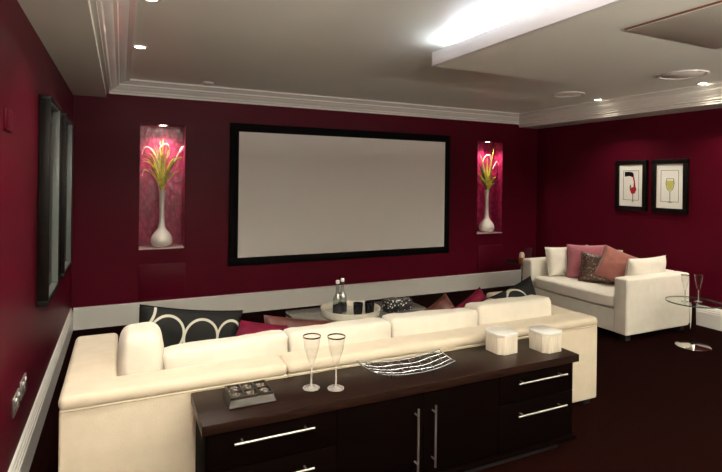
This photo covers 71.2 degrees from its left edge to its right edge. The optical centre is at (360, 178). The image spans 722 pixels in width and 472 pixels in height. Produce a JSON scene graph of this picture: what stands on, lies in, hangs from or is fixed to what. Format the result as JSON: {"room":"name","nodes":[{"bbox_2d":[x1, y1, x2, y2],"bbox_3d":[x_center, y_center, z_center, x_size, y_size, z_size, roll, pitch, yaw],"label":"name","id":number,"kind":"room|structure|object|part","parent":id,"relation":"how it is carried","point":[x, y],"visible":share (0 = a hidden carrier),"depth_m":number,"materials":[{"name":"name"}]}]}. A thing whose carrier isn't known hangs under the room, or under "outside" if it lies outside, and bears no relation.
{"room":"home theater","nodes":[
{"label":"home theater","id":0,"kind":"room"},
{"bbox_2d":[0,0,72,471],"bbox_3d":[-1.285,0.261,1.495,0.150,2.515,8.500,1,0,-25],"label":"wall","id":1,"kind":"structure","parent":0,"point":[29,333],"depth_m":2.46,"materials":[{"name":"red paint"}]},
{"bbox_2d":[3,108,12,131],"bbox_3d":[-1.492,-0.249,2.135,0.013,0.090,0.140,1,0,-25],"label":"wall switch","id":2,"kind":"object","parent":1,"relation":"attached to","point":[8,115],"visible":1,"depth_m":2.11,"materials":[{"name":"red paint"}]},
{"bbox_2d":[12,388,19,418],"bbox_3d":[-1.620,1.052,2.370,0.014,0.090,0.146,1,0,-25],"label":"wall socket","id":3,"kind":"object","parent":1,"relation":"attached to","point":[16,399],"visible":1,"depth_m":2.34,"materials":[{"name":"silver metal"}]},
{"bbox_2d":[19,373,26,400],"bbox_3d":[-1.702,1.045,2.541,0.014,0.090,0.146,1,0,-25],"label":"wall socket","id":4,"kind":"object","parent":1,"relation":"attached to","point":[22,385],"visible":0.97,"depth_m":2.51,"materials":[{"name":"silver metal"}]},
{"bbox_2d":[8,308,72,471],"bbox_3d":[-1.166,1.412,1.419,0.026,0.217,7.950,1,0,-25],"label":"baseboard","id":5,"kind":"structure","parent":1,"relation":"attached to","point":[22,459],"depth_m":3.03,"materials":[{"name":"white paint"}]},
{"bbox_2d":[36,94,61,306],"bbox_3d":[-1.980,0.125,3.206,0.062,1.240,0.570,1,0,-25],"label":"picture frame","id":6,"kind":"object","parent":1,"relation":"attached to","point":[49,122],"visible":1,"depth_m":2.96,"materials":[{"name":"grey wood"}]},
{"bbox_2d":[17,0,105,96],"bbox_3d":[-1.016,-0.902,1.477,0.293,0.182,7.950,1,0,-25],"label":"soffit","id":7,"kind":"object","parent":1,"relation":"attached to","point":[66,29],"depth_m":2.95,"materials":[{"name":"paint"}]},
{"bbox_2d":[59,113,73,277],"bbox_3d":[-2.386,0.119,4.060,0.062,1.240,0.620,1,0,-25],"label":"picture frame","id":8,"kind":"object","parent":1,"relation":"attached to","point":[66,189],"visible":0.73,"depth_m":4.14,"materials":[{"name":"grey wood"}]},
{"bbox_2d":[71,94,537,310],"bbox_3d":[-0.157,0.276,6.429,6.126,2.515,0.256,1,0,-25],"label":"wall","id":9,"kind":"structure","parent":0,"point":[115,208],"depth_m":5.61,"materials":[{"name":"red paint"}]},
{"bbox_2d":[90,0,136,93],"bbox_3d":[-0.787,-0.919,1.586,0.213,0.143,7.950,1,0,-25],"label":"trim","id":10,"kind":"structure","parent":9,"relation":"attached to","point":[114,20],"depth_m":3.28,"materials":[{"name":"white paint"}]},
{"bbox_2d":[150,190,172,246],"bbox_3d":[-2.163,0.425,5.472,0.224,0.615,0.224,1,0,-25],"label":"vase","id":11,"kind":"object","parent":9,"relation":"in","point":[161,237],"visible":1,"depth_m":5.43,"materials":[{"name":"white ceramic"}]},
{"bbox_2d":[141,141,183,189],"bbox_3d":[-2.151,-0.102,5.467,0.427,0.682,0.108,1,0,-25],"label":"flower arrangement","id":12,"kind":"object","parent":11,"relation":"in","point":[159,169],"visible":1,"depth_m":5.46,"materials":[{"name":"yellow plant"}]},
{"bbox_3d":[-2.245,0.069,5.418,0.216,0.338,0.022,1,0,-34],"label":"stem","id":13,"kind":"part","parent":12,"relation":"part of","materials":[{"name":"green"}]},
{"bbox_3d":[-2.239,-0.055,5.410,0.219,0.583,0.028,1,0,-36],"label":"stem","id":14,"kind":"part","parent":12,"relation":"part of","materials":[{"name":"beige"}]},
{"bbox_3d":[-2.142,-0.076,5.463,0.135,0.628,0.048,1,0,-25],"label":"stem","id":15,"kind":"part","parent":12,"relation":"part of","materials":[{"name":"beige"}]},
{"bbox_2d":[139,244,183,249],"bbox_3d":[-2.172,0.740,5.474,0.453,0.010,0.256,1,0,-25],"label":"shelf","id":16,"kind":"object","parent":9,"relation":"attached to","point":[141,246],"depth_m":5.42,"materials":[{"name":"white"}]},
{"bbox_2d":[138,262,185,298],"bbox_3d":[-2.114,1.079,5.362,0.465,0.357,0.012,1,0,-25],"label":"wall panel","id":17,"kind":"object","parent":9,"relation":"attached to","point":[168,279],"depth_m":5.35,"materials":[{"name":"red paint"}]},
{"bbox_2d":[73,270,520,329],"bbox_3d":[-0.113,1.425,6.306,6.074,0.217,0.030,1,0,-25],"label":"baseboard","id":18,"kind":"structure","parent":9,"relation":"attached to","point":[90,317],"depth_m":6.00,"materials":[{"name":"white paint"}]},
{"bbox_2d":[109,79,518,124],"bbox_3d":[-0.086,-0.910,6.234,5.474,0.143,0.158,1,0,-25],"label":"trim","id":19,"kind":"structure","parent":9,"relation":"attached to","point":[134,87],"depth_m":5.94,"materials":[{"name":"white paint"}]},
{"bbox_2d":[228,123,449,265],"bbox_3d":[-0.132,0.191,6.295,2.985,1.612,0.020,1,0,-25],"label":"projection screen","id":20,"kind":"object","parent":9,"relation":"attached to","point":[297,194],"visible":1,"depth_m":6.20,"materials":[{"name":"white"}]},
{"bbox_2d":[479,190,493,231],"bbox_3d":[1.840,0.466,7.376,0.224,0.615,0.224,1,0,-25],"label":"vase","id":21,"kind":"object","parent":9,"relation":"in","point":[486,225],"visible":1,"depth_m":7.33,"materials":[{"name":"white ceramic"}]},
{"bbox_2d":[478,150,498,189],"bbox_3d":[1.860,-0.094,7.354,0.406,0.748,0.070,1,0,-25],"label":"flower arrangement","id":22,"kind":"object","parent":21,"relation":"in","point":[486,176],"visible":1,"depth_m":7.36,"materials":[{"name":"yellow plant"}]},
{"bbox_2d":[477,231,501,233],"bbox_3d":[1.798,0.781,7.362,0.460,0.010,0.256,1,0,-25],"label":"shelf","id":23,"kind":"object","parent":9,"relation":"attached to","point":[478,232],"depth_m":7.32,"materials":[{"name":"white"}]},
{"bbox_2d":[477,244,502,269],"bbox_3d":[1.857,1.124,7.251,0.450,0.350,0.012,1,0,-25],"label":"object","id":24,"kind":"structure","parent":9,"relation":"attached to","point":[488,256],"depth_m":7.24,"materials":[{"name":"red paint"}]},
{"bbox_2d":[29,285,721,471],"bbox_3d":[1.532,1.605,2.842,6.426,0.100,8.500,1,0,-25],"label":"floor","id":25,"kind":"structure","parent":0,"point":[656,406],"depth_m":3.38,"materials":[{"name":"carpet"}]},
{"bbox_2d":[58,330,287,471],"bbox_3d":[-0.991,1.178,2.765,1.072,0.688,0.982,1,0,-25],"label":"sofa","id":26,"kind":"object","parent":25,"relation":"on","point":[109,422],"visible":0.74,"depth_m":2.29,"materials":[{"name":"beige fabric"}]},
{"bbox_2d":[117,322,163,375],"bbox_3d":[-1.122,0.970,2.563,0.227,0.445,0.347,1,0,-25],"label":"cushion","id":27,"kind":"object","parent":26,"relation":"on","point":[140,345],"visible":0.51,"depth_m":2.43,"materials":[{"name":"beige fabric"}]},
{"bbox_2d":[139,304,242,347],"bbox_3d":[-1.007,0.965,2.933,0.650,0.508,0.167,1,0,-24],"label":"cushion","id":28,"kind":"object","parent":26,"relation":"on","point":[177,326],"visible":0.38,"depth_m":2.91,"materials":[{"name":"black fabric"}]},
{"bbox_2d":[163,330,287,369],"bbox_3d":[-0.707,1.025,2.668,0.648,0.354,0.221,-2,-4,-25],"label":"cushion","id":29,"kind":"object","parent":26,"relation":"on","point":[271,342],"depth_m":2.61,"materials":[{"name":"beige fabric"}]},
{"bbox_2d":[236,320,287,335],"bbox_3d":[-0.654,1.027,3.128,0.463,0.339,0.221,1,0,-23],"label":"cushion","id":30,"kind":"object","parent":26,"relation":"on","point":[245,327],"visible":0.15,"depth_m":3.14,"materials":[{"name":"fabric"}]},
{"bbox_2d":[286,301,426,322],"bbox_3d":[0.026,1.335,4.262,1.180,0.400,0.660,1,0,-25],"label":"coffee table","id":31,"kind":"object","parent":25,"relation":"on","point":[311,313],"visible":0.17,"depth_m":4.27,"materials":[{"name":"grey mirror"}]},
{"bbox_2d":[321,300,379,320],"bbox_3d":[-0.088,1.103,4.217,0.500,0.062,0.500,1,0,-25],"label":"round tray","id":32,"kind":"object","parent":31,"relation":"on","point":[327,308],"visible":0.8,"depth_m":4.15,"materials":[{"name":"beige wood"}]},
{"bbox_2d":[333,280,341,313],"bbox_3d":[-0.191,0.972,4.095,0.078,0.298,0.078,1,0,-25],"label":"water bottle","id":33,"kind":"object","parent":32,"relation":"on","point":[337,308],"visible":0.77,"depth_m":4.07,"materials":[{"name":"clear glass"}]},
{"bbox_2d":[338,278,346,311],"bbox_3d":[-0.154,0.972,4.174,0.078,0.298,0.078,1,0,-25],"label":"water bottle","id":34,"kind":"object","parent":32,"relation":"on","point":[344,304],"visible":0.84,"depth_m":4.16,"materials":[{"name":"clear glass"}]},
{"bbox_2d":[353,302,362,314],"bbox_3d":[-0.026,1.075,4.180,0.084,0.095,0.084,1,0,-25],"label":"tumbler","id":35,"kind":"object","parent":32,"relation":"on","point":[357,306],"visible":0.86,"depth_m":4.15,"materials":[{"name":"black glass"}]},
{"bbox_2d":[365,301,374,313],"bbox_3d":[0.071,1.077,4.210,0.084,0.095,0.084,1,0,-25],"label":"tumbler","id":36,"kind":"object","parent":32,"relation":"on","point":[369,305],"visible":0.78,"depth_m":4.18,"materials":[{"name":"black glass"}]},
{"bbox_2d":[381,297,400,312],"bbox_3d":[0.259,1.086,4.349,0.131,0.105,0.106,1,0,-33],"label":"box","id":37,"kind":"object","parent":31,"relation":"on","point":[390,304],"visible":1,"depth_m":4.31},
{"bbox_3d":[0.260,1.048,4.349,0.131,0.029,0.106,1,0,-33],"label":"lid","id":38,"kind":"part","parent":37,"relation":"part of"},
{"bbox_2d":[399,297,411,309],"bbox_3d":[0.379,1.097,4.439,0.121,0.085,0.098,1,0,-15],"label":"box","id":39,"kind":"object","parent":31,"relation":"on","point":[406,302],"visible":0.62,"depth_m":4.40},
{"bbox_3d":[0.380,1.067,4.439,0.121,0.024,0.098,1,0,-15],"label":"lid","id":40,"kind":"part","parent":39,"relation":"part of","materials":[{"name":"black"}]},
{"bbox_2d":[191,338,578,471],"bbox_3d":[0.236,1.263,2.582,2.077,0.550,0.360,1,0,-25],"label":"sideboard","id":41,"kind":"object","parent":25,"relation":"on","point":[483,409],"visible":0.99,"depth_m":2.44,"materials":[{"name":"brown wood"}]},
{"bbox_2d":[222,379,275,408],"bbox_3d":[-0.500,0.956,2.244,0.206,0.046,0.160,1,0,-25],"label":"box","id":42,"kind":"object","parent":41,"relation":"on","point":[246,394],"visible":1,"depth_m":2.21,"materials":[{"name":"silver wood"}]},
{"bbox_3d":[-0.366,1.106,2.147,0.562,0.159,0.020,1,0,-25],"label":"drawer","id":43,"kind":"part","parent":41,"relation":"part of","materials":[{"name":"brown wood"}]},
{"bbox_3d":[-0.361,1.075,2.119,0.344,0.010,0.039,1,0,-25],"label":"handle","id":44,"kind":"part","parent":41,"relation":"part of","materials":[{"name":"silver metal"}]},
{"bbox_3d":[-0.368,1.313,2.147,0.562,0.250,0.020,1,0,-25],"label":"drawer","id":45,"kind":"part","parent":41,"relation":"part of","materials":[{"name":"brown wood"}]},
{"bbox_3d":[-0.363,1.248,2.119,0.344,0.010,0.039,1,0,-25],"label":"handle","id":46,"kind":"part","parent":41,"relation":"part of","materials":[{"name":"silver metal"}]},
{"bbox_3d":[0.094,1.238,2.367,0.454,0.412,0.020,1,0,-25],"label":"door","id":47,"kind":"part","parent":41,"relation":"part of","materials":[{"name":"brown wood"}]},
{"bbox_2d":[356,349,455,383],"bbox_3d":[0.240,0.954,2.562,0.493,0.068,0.195,1,0,-24],"label":"dish","id":48,"kind":"object","parent":41,"relation":"on","point":[428,353],"visible":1,"depth_m":2.56,"materials":[{"name":"silver metal"}]},
{"bbox_3d":[0.268,1.249,2.419,0.010,0.301,0.039,1,0,-25],"label":"handle","id":49,"kind":"part","parent":41,"relation":"part of","materials":[{"name":"silver metal"}]},
{"bbox_3d":[0.357,1.250,2.461,0.010,0.301,0.039,1,0,-25],"label":"handle","id":50,"kind":"part","parent":41,"relation":"part of","materials":[{"name":"silver metal"}]},
{"bbox_3d":[0.513,1.244,2.566,0.467,0.412,0.020,1,0,-25],"label":"door","id":51,"kind":"part","parent":41,"relation":"part of","materials":[{"name":"brown wood"}]},
{"bbox_2d":[485,326,517,354],"bbox_3d":[0.819,0.939,2.933,0.161,0.114,0.161,1,0,-27],"label":"box","id":52,"kind":"object","parent":41,"relation":"on","point":[500,340],"visible":1,"depth_m":2.87,"materials":[{"name":"white"}]},
{"bbox_3d":[0.819,0.889,2.933,0.161,0.016,0.161,1,0,-27],"label":"lid","id":53,"kind":"part","parent":52,"relation":"part of","materials":[{"name":"white"}]},
{"bbox_3d":[0.231,1.461,2.587,2.057,0.022,0.332,1,0,-25],"label":"panel","id":54,"kind":"part","parent":41,"relation":"part of","materials":[{"name":"brown wood"}]},
{"bbox_3d":[0.966,1.331,2.782,0.533,0.250,0.020,1,0,-25],"label":"drawer","id":55,"kind":"part","parent":41,"relation":"part of","materials":[{"name":"brown wood"}]},
{"bbox_3d":[0.969,1.123,2.782,0.533,0.159,0.020,1,0,-25],"label":"drawer","id":56,"kind":"part","parent":41,"relation":"part of","materials":[{"name":"brown wood"}]},
{"bbox_3d":[0.991,1.266,2.763,0.351,0.010,0.039,1,0,-25],"label":"handle","id":57,"kind":"part","parent":41,"relation":"part of","materials":[{"name":"silver metal"}]},
{"bbox_3d":[0.993,1.092,2.763,0.351,0.010,0.039,1,0,-25],"label":"handle","id":58,"kind":"part","parent":41,"relation":"part of","materials":[{"name":"silver metal"}]},
{"bbox_2d":[529,325,561,353],"bbox_3d":[1.086,0.942,2.972,0.161,0.114,0.161,1,0,-27],"label":"box","id":59,"kind":"object","parent":41,"relation":"on","point":[542,338],"visible":1,"depth_m":2.91,"materials":[{"name":"white"}]},
{"bbox_3d":[1.087,0.893,2.972,0.161,0.016,0.161,1,0,-27],"label":"lid","id":60,"kind":"part","parent":59,"relation":"part of","materials":[{"name":"white"}]},
{"bbox_2d":[280,291,597,403],"bbox_3d":[0.429,1.183,3.440,2.222,0.715,0.982,1,0,-25],"label":"sofa","id":61,"kind":"object","parent":25,"relation":"on","point":[394,336],"visible":0.45,"depth_m":3.07,"materials":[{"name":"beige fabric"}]},
{"bbox_2d":[264,315,330,327],"bbox_3d":[-0.425,1.065,3.425,0.510,0.274,0.190,1,0,-20],"label":"cushion","id":62,"kind":"object","parent":61,"relation":"on","point":[291,322],"visible":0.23,"depth_m":3.43,"materials":[{"name":"fabric"}]},
{"bbox_2d":[283,317,390,351],"bbox_3d":[-0.131,1.029,2.945,0.643,0.366,0.222,1,-5,-25],"label":"cushion","id":63,"kind":"object","parent":61,"relation":"on","point":[372,328],"depth_m":2.88,"materials":[{"name":"beige fabric"}]},
{"bbox_2d":[381,308,477,337],"bbox_3d":[0.448,1.033,3.219,0.651,0.369,0.219,2,-5,-25],"label":"cushion","id":64,"kind":"object","parent":61,"relation":"on","point":[425,321],"depth_m":3.14,"materials":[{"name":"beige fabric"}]},
{"bbox_2d":[426,293,454,309],"bbox_3d":[0.640,1.075,3.888,0.358,0.353,0.182,1,0,-33],"label":"cushion","id":65,"kind":"object","parent":61,"relation":"on","point":[443,302],"visible":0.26,"depth_m":3.90,"materials":[{"name":"pink fabric"}]},
{"bbox_2d":[453,287,486,308],"bbox_3d":[0.886,1.046,3.860,0.428,0.401,0.177,1,0,-33],"label":"cushion","id":66,"kind":"object","parent":61,"relation":"on","point":[478,295],"visible":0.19,"depth_m":3.88,"materials":[{"name":"fabric"}]},
{"bbox_2d":[479,276,535,301],"bbox_3d":[1.147,1.002,3.800,0.636,0.492,0.172,1,0,-31],"label":"cushion","id":67,"kind":"object","parent":61,"relation":"on","point":[525,287],"visible":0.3,"depth_m":3.81,"materials":[{"name":"black fabric"}]},
{"bbox_2d":[465,295,550,324],"bbox_3d":[1.030,1.030,3.499,0.654,0.392,0.222,1,-5,-25],"label":"cushion","id":68,"kind":"object","parent":61,"relation":"on","point":[501,310],"depth_m":3.42,"materials":[{"name":"beige fabric"}]},
{"bbox_2d":[505,259,522,280],"bbox_3d":[2.179,1.337,6.792,0.472,0.451,0.472,1,0,-25],"label":"side table","id":69,"kind":"object","parent":25,"relation":"on","point":[511,261],"visible":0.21,"depth_m":6.78,"materials":[{"name":"black glass"}]},
{"bbox_2d":[519,252,524,263],"bbox_3d":[2.112,1.036,6.614,0.080,0.152,0.080,1,0,-25],"label":"candle holder","id":70,"kind":"object","parent":69,"relation":"on","point":[521,255],"visible":0.83,"depth_m":6.58,"materials":[{"name":"brown"}]},
{"bbox_2d":[519,252,524,257],"bbox_3d":[2.112,1.030,6.614,0.068,0.140,0.068,1,0,-25],"label":"candle","id":71,"kind":"object","parent":70,"relation":"on","point":[521,255],"depth_m":6.59,"materials":[{"name":"beige wax"}]},
{"bbox_2d":[522,257,688,340],"bbox_3d":[2.673,1.267,5.653,0.977,0.605,1.400,1,0,-25],"label":"loveseat","id":72,"kind":"object","parent":25,"relation":"on","point":[636,304],"visible":0.84,"depth_m":5.09,"materials":[{"name":"beige fabric"}]},
{"bbox_3d":[2.410,1.234,6.220,0.965,0.545,0.150,1,0,-25],"label":"arm","id":73,"kind":"part","parent":72,"relation":"part of","materials":[{"name":"beige fabric"}]},
{"bbox_2d":[545,247,566,276],"bbox_3d":[2.412,0.981,6.008,0.484,0.349,0.184,1,0,-20],"label":"cushion","id":74,"kind":"object","parent":72,"relation":"on","point":[556,257],"visible":0.62,"depth_m":5.92,"materials":[{"name":"beige fabric"}]},
{"bbox_3d":[2.640,1.396,5.638,0.847,0.225,1.104,1,0,-25],"label":"seat","id":75,"kind":"part","parent":72,"relation":"part of","materials":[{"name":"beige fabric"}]},
{"bbox_2d":[535,275,614,306],"bbox_3d":[2.604,1.217,5.620,0.824,0.154,1.094,1,0,-25],"label":"seat cushion","id":76,"kind":"object","parent":72,"relation":"on","point":[590,294],"depth_m":5.41,"materials":[{"name":"beige fabric"}]},
{"bbox_2d":[566,244,604,277],"bbox_3d":[2.593,0.958,5.812,0.444,0.418,0.211,1,0,31],"label":"cushion","id":77,"kind":"object","parent":72,"relation":"on","point":[574,252],"visible":0.48,"depth_m":5.81,"materials":[{"name":"fabric"}]},
{"bbox_2d":[578,251,614,284],"bbox_3d":[2.633,0.999,5.587,0.418,0.353,0.192,1,0,24],"label":"cushion","id":78,"kind":"object","parent":72,"relation":"on","point":[589,262],"visible":0.51,"depth_m":5.57,"materials":[{"name":"brown fabric"}]},
{"bbox_2d":[594,244,638,281],"bbox_3d":[2.796,0.956,5.432,0.532,0.472,0.206,1,0,26],"label":"cushion","id":79,"kind":"object","parent":72,"relation":"on","point":[612,264],"visible":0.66,"depth_m":5.41,"materials":[{"name":"fabric"}]},
{"bbox_2d":[625,255,665,275],"bbox_3d":[2.979,0.993,5.282,0.624,0.363,0.183,1,0,-28],"label":"cushion","id":80,"kind":"object","parent":72,"relation":"on","point":[640,266],"visible":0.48,"depth_m":5.17,"materials":[{"name":"beige fabric"}]},
{"bbox_3d":[2.947,1.240,5.091,0.965,0.545,0.150,1,0,-25],"label":"arm","id":81,"kind":"part","parent":72,"relation":"part of","materials":[{"name":"beige fabric"}]},
{"bbox_2d":[665,296,721,351],"bbox_3d":[3.120,1.362,4.731,0.458,0.426,0.458,1,0,-25],"label":"side table","id":82,"kind":"object","parent":25,"relation":"on","point":[692,345],"visible":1,"depth_m":4.71,"materials":[{"name":"clear glass"}]},
{"bbox_2d":[130,0,721,112],"bbox_3d":[1.566,-1.010,2.842,6.426,0.100,8.500,1,0,-25],"label":"ceiling","id":83,"kind":"structure","parent":0,"point":[378,50],"depth_m":3.90,"materials":[{"name":"paint"}]},
{"bbox_2d":[133,45,147,48],"bbox_3d":[-1.672,-0.999,3.812,0.112,0.006,0.112,1,0,-25],"label":"recessed light","id":84,"kind":"object","parent":83,"relation":"in","point":[134,46],"visible":0.95,"depth_m":3.81,"materials":[{"name":"white paint"}]},
{"bbox_2d":[202,81,213,84],"bbox_3d":[-1.585,-0.990,5.220,0.120,0.020,0.120,1,0,-25],"label":"smoke detector","id":85,"kind":"object","parent":83,"relation":"attached to","point":[203,82],"visible":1,"depth_m":5.18,"materials":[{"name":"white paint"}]},
{"bbox_2d":[552,91,584,96],"bbox_3d":[2.315,-0.945,5.636,0.340,0.010,0.340,1,0,-25],"label":"ceiling speaker","id":86,"kind":"object","parent":83,"relation":"attached to","point":[570,93],"visible":1,"depth_m":5.63,"materials":[{"name":"white paint"}]},
{"bbox_2d":[554,93,581,96],"bbox_3d":[2.315,-0.947,5.636,0.299,0.004,0.299,1,0,-25],"label":"grille","id":87,"kind":"object","parent":86,"relation":"attached to","point":[555,94],"depth_m":5.65,"materials":[{"name":"white metal"}]},
{"bbox_2d":[436,0,721,85],"bbox_3d":[2.262,-0.815,1.682,1.528,0.077,4.904,1,0,-25],"label":"ceiling panel","id":88,"kind":"object","parent":83,"relation":"attached to","point":[594,47],"depth_m":3.10,"materials":[{"name":"paint"}]},
{"bbox_2d":[432,0,621,65],"bbox_3d":[1.563,-0.833,1.350,0.020,0.098,4.904,1,0,-25],"label":"trim","id":89,"kind":"structure","parent":88,"relation":"attached to","point":[563,10],"depth_m":2.77,"materials":[{"name":"white"}]},
{"bbox_2d":[625,0,721,30],"bbox_3d":[1.726,-0.778,1.946,0.036,0.010,1.540,1,0,-25],"label":"trim","id":90,"kind":"structure","parent":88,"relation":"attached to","point":[713,4],"depth_m":2.40,"materials":[{"name":"white paint"}]},
{"bbox_2d":[657,70,709,79],"bbox_3d":[2.902,-0.938,4.542,0.400,0.010,0.400,1,0,-25],"label":"ceiling speaker","id":91,"kind":"object","parent":83,"relation":"attached to","point":[682,74],"visible":1,"depth_m":4.53,"materials":[{"name":"white paint"}]},
{"bbox_2d":[660,71,705,78],"bbox_3d":[2.902,-0.940,4.542,0.352,0.004,0.352,1,0,-25],"label":"grille","id":92,"kind":"object","parent":91,"relation":"attached to","point":[675,74],"depth_m":4.53,"materials":[{"name":"white metal"}]},
{"bbox_2d":[696,82,708,84],"bbox_3d":[3.338,-0.934,4.926,0.112,0.006,0.112,1,0,-25],"label":"recessed light","id":93,"kind":"object","parent":83,"relation":"in","point":[700,83],"visible":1,"depth_m":4.93,"materials":[{"name":"white paint"}]},
{"bbox_2d":[536,108,721,309],"bbox_3d":[4.382,0.334,4.190,0.150,2.515,8.500,1,0,-25],"label":"wall","id":94,"kind":"structure","parent":0,"point":[576,163],"depth_m":6.16,"materials":[{"name":"red paint"}]},
{"bbox_2d":[519,81,721,128],"bbox_3d":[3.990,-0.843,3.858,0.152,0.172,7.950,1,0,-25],"label":"trim","id":95,"kind":"structure","parent":94,"relation":"attached to","point":[711,92],"depth_m":5.77,"materials":[{"name":"white paint"}]},
{"bbox_2d":[615,160,647,210],"bbox_3d":[3.325,0.078,6.205,0.035,0.615,0.420,1,0,-25],"label":"picture frame","id":96,"kind":"object","parent":94,"relation":"attached to","point":[631,176],"visible":1,"depth_m":6.19,"materials":[{"name":"black"}]},
{"bbox_2d":[625,172,633,176],"bbox_3d":[3.316,-0.057,6.225,0.001,0.068,0.125,1,0,-25],"label":"print","id":97,"kind":"object","parent":96,"relation":"attached to","point":[627,174],"depth_m":6.22,"materials":[{"name":"black paper"}]},
{"bbox_2d":[630,176,635,193],"bbox_3d":[3.337,0.071,6.176,0.001,0.223,0.087,1,0,-25],"label":"print","id":98,"kind":"object","parent":96,"relation":"attached to","point":[632,178],"depth_m":6.18,"materials":[{"name":"red paper"}]},
{"bbox_2d":[651,159,689,213],"bbox_3d":[3.533,0.080,5.767,0.035,0.615,0.420,1,0,-25],"label":"picture frame","id":99,"kind":"object","parent":94,"relation":"attached to","point":[669,177],"visible":1,"depth_m":5.76,"materials":[{"name":"black wood"}]},
{"bbox_2d":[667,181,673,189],"bbox_3d":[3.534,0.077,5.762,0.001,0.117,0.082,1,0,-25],"label":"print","id":100,"kind":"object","parent":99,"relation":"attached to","point":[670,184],"depth_m":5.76,"materials":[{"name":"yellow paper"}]},
{"bbox_2d":[666,178,674,202],"bbox_3d":[3.533,0.131,5.762,0.001,0.278,0.104,1,0,-25],"label":"print","id":101,"kind":"object","parent":99,"relation":"attached to","point":[670,182],"depth_m":5.76,"materials":[{"name":"yellow"}]},
{"bbox_2d":[689,303,721,330],"bbox_3d":[4.342,1.482,4.040,0.026,0.217,7.950,1,0,-25],"label":"baseboard","id":102,"kind":"structure","parent":94,"relation":"attached to","point":[709,318],"depth_m":5.36,"materials":[{"name":"white paint"}]},
{"bbox_2d":[630,4,721,48],"bbox_3d":[2.023,-0.776,2.286,0.770,0.006,1.200,1,0,-25],"label":"ceiling panel","id":103,"kind":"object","parent":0,"point":[703,27],"depth_m":2.61,"materials":[{"name":"beige paint"}]}
]}

